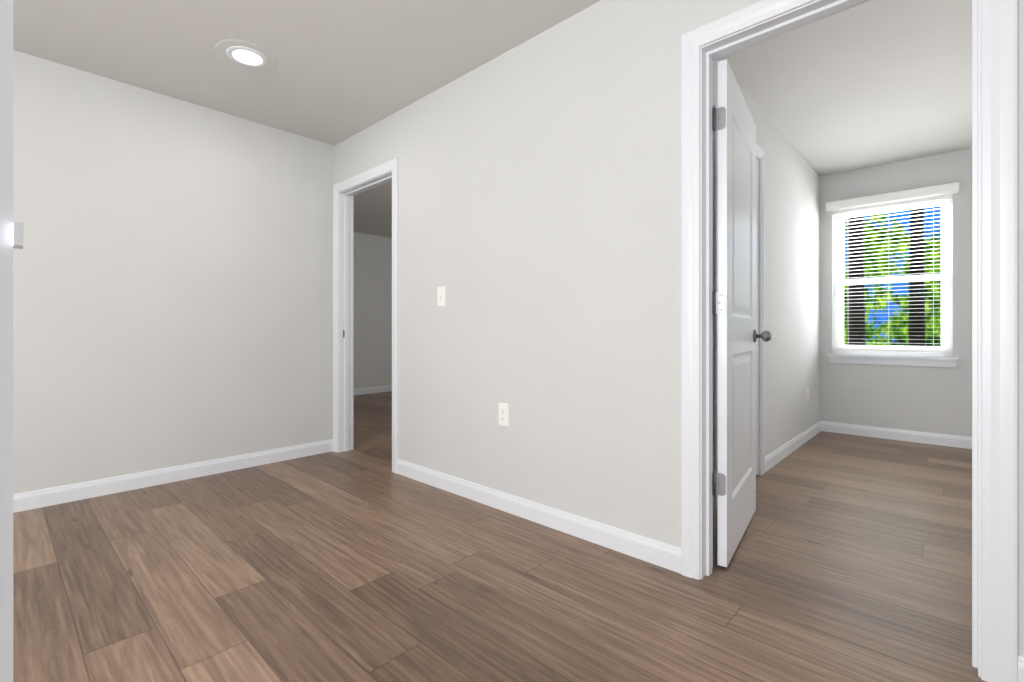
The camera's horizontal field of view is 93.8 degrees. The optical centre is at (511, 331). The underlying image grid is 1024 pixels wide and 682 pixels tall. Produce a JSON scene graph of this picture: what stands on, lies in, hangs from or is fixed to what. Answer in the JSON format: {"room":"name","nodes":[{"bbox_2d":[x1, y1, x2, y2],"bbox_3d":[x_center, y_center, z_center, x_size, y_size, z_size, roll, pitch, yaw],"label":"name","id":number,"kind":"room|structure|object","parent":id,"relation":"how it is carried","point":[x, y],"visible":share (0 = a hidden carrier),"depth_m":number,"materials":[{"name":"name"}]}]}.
{"room":"hallway","nodes":[
{"label":"hallway","id":0,"kind":"room"},
{"bbox_2d":[13,50,333,493],"bbox_3d":[-2.878,-0.265,2.348,0.115,2.440,4.165,0,0,43],"label":"wall","id":1,"kind":"structure","parent":0,"point":[173,282],"depth_m":2.99,"materials":[{"name":"paint"}]},
{"bbox_2d":[13,439,332,512],"bbox_3d":[-2.782,0.907,2.358,0.013,0.095,4.020,0,0,43],"label":"baseboard","id":2,"kind":"structure","parent":1,"relation":"attached to","point":[24,501],"depth_m":2.98,"materials":[{"name":"white wood"}]},
{"bbox_2d":[354,232,391,388],"bbox_3d":[-2.386,-0.265,7.222,0.115,2.440,3.425,0,0,43],"label":"wall","id":3,"kind":"structure","parent":0,"point":[372,310],"depth_m":7.39,"materials":[{"name":"paint"}]},
{"bbox_2d":[354,385,391,394],"bbox_3d":[-2.351,0.907,7.165,0.013,0.095,3.390,0,0,43],"label":"baseboard","id":4,"kind":"structure","parent":3,"relation":"attached to","point":[368,390],"depth_m":7.37,"materials":[{"name":"white wood"}]},
{"bbox_2d":[13,0,971,237],"bbox_3d":[-0.222,-1.545,2.410,9.830,0.120,7.865,0,0,43],"label":"ceiling","id":5,"kind":"structure","parent":0,"point":[872,83],"depth_m":2.63,"materials":[{"name":"paint"}]},
{"bbox_2d":[215,40,277,71],"bbox_3d":[-1.430,-1.484,2.592,0.300,0.002,0.300,0,0,43],"label":"flange","id":6,"kind":"object","parent":5,"relation":"attached to","point":[221,47],"visible":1,"depth_m":2.56,"materials":[{"name":"paint"}]},
{"bbox_2d":[226,46,267,66],"bbox_3d":[-1.430,-1.481,2.592,0.200,0.008,0.200,0,0,43],"label":"ceiling light","id":7,"kind":"object","parent":6,"relation":"attached to","point":[247,57],"depth_m":2.58,"materials":[{"name":"white plastic"}]},
{"bbox_2d":[13,391,985,681],"bbox_3d":[-0.222,1.015,2.410,9.830,0.120,7.865,0,0,43],"label":"floor","id":8,"kind":"structure","parent":0,"point":[851,561],"depth_m":1.81,"materials":[{"name":"brown wood"}]},
{"bbox_2d":[334,0,1023,655],"bbox_3d":[-0.025,-0.265,2.623,9.830,2.440,0.115,0,0,43],"label":"wall","id":9,"kind":"structure","parent":0,"point":[540,206],"depth_m":2.31,"materials":[{"name":"paint"}]},
{"bbox_2d":[333,158,398,473],"bbox_3d":[-1.050,-0.105,3.572,0.895,2.120,0.153,0,0,43],"label":"door frame","id":10,"kind":"structure","parent":9,"relation":"attached to","point":[392,165],"depth_m":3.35,"materials":[{"name":"white wood"}]},
{"bbox_2d":[437,286,444,306],"bbox_3d":[-0.435,-0.210,2.913,0.074,0.124,0.017,0,0,43],"label":"light switch","id":11,"kind":"object","parent":9,"relation":"attached to","point":[440,296],"visible":1,"depth_m":2.91,"materials":[{"name":"white plastic"}]},
{"bbox_2d":[498,403,508,426],"bbox_3d":[-0.048,0.447,2.561,0.074,0.124,0.007,0,0,43],"label":"outlet","id":12,"kind":"object","parent":9,"relation":"attached to","point":[503,414],"visible":1,"depth_m":2.56,"materials":[{"name":"white plastic"}]},
{"bbox_2d":[397,459,680,573],"bbox_3d":[-0.047,0.907,2.557,1.957,0.095,0.013,0,0,43],"label":"baseboard","id":13,"kind":"structure","parent":9,"relation":"attached to","point":[657,553],"depth_m":2.30,"materials":[{"name":"white wood"}]},
{"bbox_2d":[712,59,771,566],"bbox_3d":[1.046,-0.072,2.216,0.195,2.030,0.803,0,0,35],"label":"bedroom door","id":14,"kind":"structure","parent":9,"relation":"in","point":[734,309],"depth_m":2.07,"materials":[{"name":"painted wood"},{"name":"satin nickel"}]},
{"bbox_2d":[700,0,980,676],"bbox_3d":[1.049,-0.077,1.628,0.803,2.065,0.115,0,0,43],"label":"trim","id":15,"kind":"structure","parent":9,"relation":"attached to","point":[807,14],"depth_m":1.74,"materials":[{"name":"white wood"}]},
{"bbox_2d":[681,0,1017,681],"bbox_3d":[1.049,-0.105,1.628,0.913,2.120,0.153,0,0,43],"label":"door frame","id":16,"kind":"structure","parent":9,"relation":"attached to","point":[999,340],"depth_m":1.30,"materials":[{"name":"white wood"}]},
{"bbox_2d":[1018,655,1023,681],"bbox_3d":[2.240,0.907,0.439,2.450,0.095,0.013,0,0,43],"label":"baseboard","id":17,"kind":"structure","parent":9,"relation":"attached to","point":[1020,658],"depth_m":1.26,"materials":[{"name":"white wood"}]},
{"bbox_2d":[713,59,819,455],"bbox_3d":[1.752,-0.265,3.390,0.115,2.440,3.425,0,0,43],"label":"wall","id":18,"kind":"structure","parent":0,"point":[792,269],"depth_m":3.75,"materials":[{"name":"paint"}]},
{"bbox_2d":[713,105,764,509],"bbox_3d":[1.338,-0.128,2.942,0.153,2.165,0.905,0,0,43],"label":"trim","id":19,"kind":"structure","parent":18,"relation":"attached to","point":[760,153],"depth_m":3.18,"materials":[{"name":"white wood"}]},
{"bbox_2d":[756,159,758,474],"bbox_3d":[1.367,-0.095,2.914,0.035,2.075,0.748,0,0,43],"label":"closet door","id":20,"kind":"structure","parent":18,"relation":"in","point":[757,315],"depth_m":3.16,"materials":[{"name":"white wood"}]},
{"bbox_2d":[765,421,821,471],"bbox_3d":[2.315,0.907,3.904,0.013,0.095,1.835,0,0,43],"label":"baseboard","id":21,"kind":"structure","parent":18,"relation":"attached to","point":[776,456],"depth_m":3.76,"materials":[{"name":"white wood"}]},
{"bbox_2d":[806,388,808,401],"bbox_3d":[2.600,0.560,4.216,0.007,0.124,0.074,0,0,43],"label":"outlet","id":22,"kind":"object","parent":18,"relation":"attached to","point":[807,394],"visible":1,"depth_m":4.20,"materials":[{"name":"white plastic"}]},
{"bbox_2d":[820,148,971,436],"bbox_3d":[2.396,-0.265,5.237,9.830,2.440,0.160,0,0,43],"label":"wall","id":23,"kind":"structure","parent":0,"point":[932,399],"depth_m":4.17,"materials":[{"name":"paint"}]},
{"bbox_2d":[826,182,958,211],"bbox_3d":[3.317,-1.176,4.229,0.920,0.078,0.066,0,0,43],"label":"valance","id":24,"kind":"object","parent":23,"relation":"attached to","point":[919,193],"visible":1,"depth_m":4.17,"materials":[{"name":"white"}]},
{"bbox_2d":[827,194,958,366],"bbox_3d":[3.375,-0.429,4.292,0.910,1.452,0.195,0,0,43],"label":"window","id":25,"kind":"structure","parent":23,"relation":"in","point":[946,329],"depth_m":4.22,"materials":[{"name":"white plastic"}]},
{"bbox_2d":[833,194,951,352],"bbox_3d":[3.354,-0.489,4.270,0.832,1.332,0.073,0,0,43],"label":"window blinds","id":26,"kind":"object","parent":25,"relation":"attached to","point":[897,204],"visible":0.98,"depth_m":4.26,"materials":[{"name":"white plastic"}]},
{"bbox_2d":[822,421,971,448],"bbox_3d":[4.406,0.907,3.257,3.960,0.095,0.013,0,0,43],"label":"baseboard","id":27,"kind":"structure","parent":23,"relation":"attached to","point":[860,430],"depth_m":4.19,"materials":[{"name":"white wood"}]},
{"bbox_3d":[-0.705,-0.265,0.228,0.115,2.440,0.616,0,0,43],"label":"wall","id":28,"kind":"structure","parent":0,"visible":0},
{"bbox_2d":[0,0,23,681],"bbox_3d":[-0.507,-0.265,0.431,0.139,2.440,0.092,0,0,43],"label":"door","id":29,"kind":"structure","parent":28,"relation":"attached to","point":[11,235],"depth_m":0.42,"materials":[{"name":"white wood"}]},
{"label":"outside","id":30,"kind":"structure","parent":0,"visible":0},
{"bbox_2d":[844,206,940,345],"bbox_3d":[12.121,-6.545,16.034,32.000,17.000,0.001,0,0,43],"label":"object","id":31,"kind":"object","parent":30,"point":[896,309],"depth_m":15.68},
{"bbox_3d":[7.892,1.355,11.466,32.000,0.200,16.450,0,0,43],"label":"ground","id":32,"kind":"structure","parent":30,"visible":0},
{"bbox_2d":[846,216,864,344],"bbox_3d":[6.263,-4.031,8.594,2.375,10.573,2.379,0,0,43],"label":"pine","id":33,"kind":"object","parent":32,"relation":"on","point":[857,331],"depth_m":8.50,"materials":[{"name":"brown plant"}]},
{"bbox_2d":[908,208,924,345],"bbox_3d":[8.676,-5.173,10.306,3.008,12.856,2.723,0,0,43],"label":"pine","id":34,"kind":"object","parent":32,"relation":"on","point":[914,298],"depth_m":10.23,"materials":[{"name":"brown plant"}]}
]}

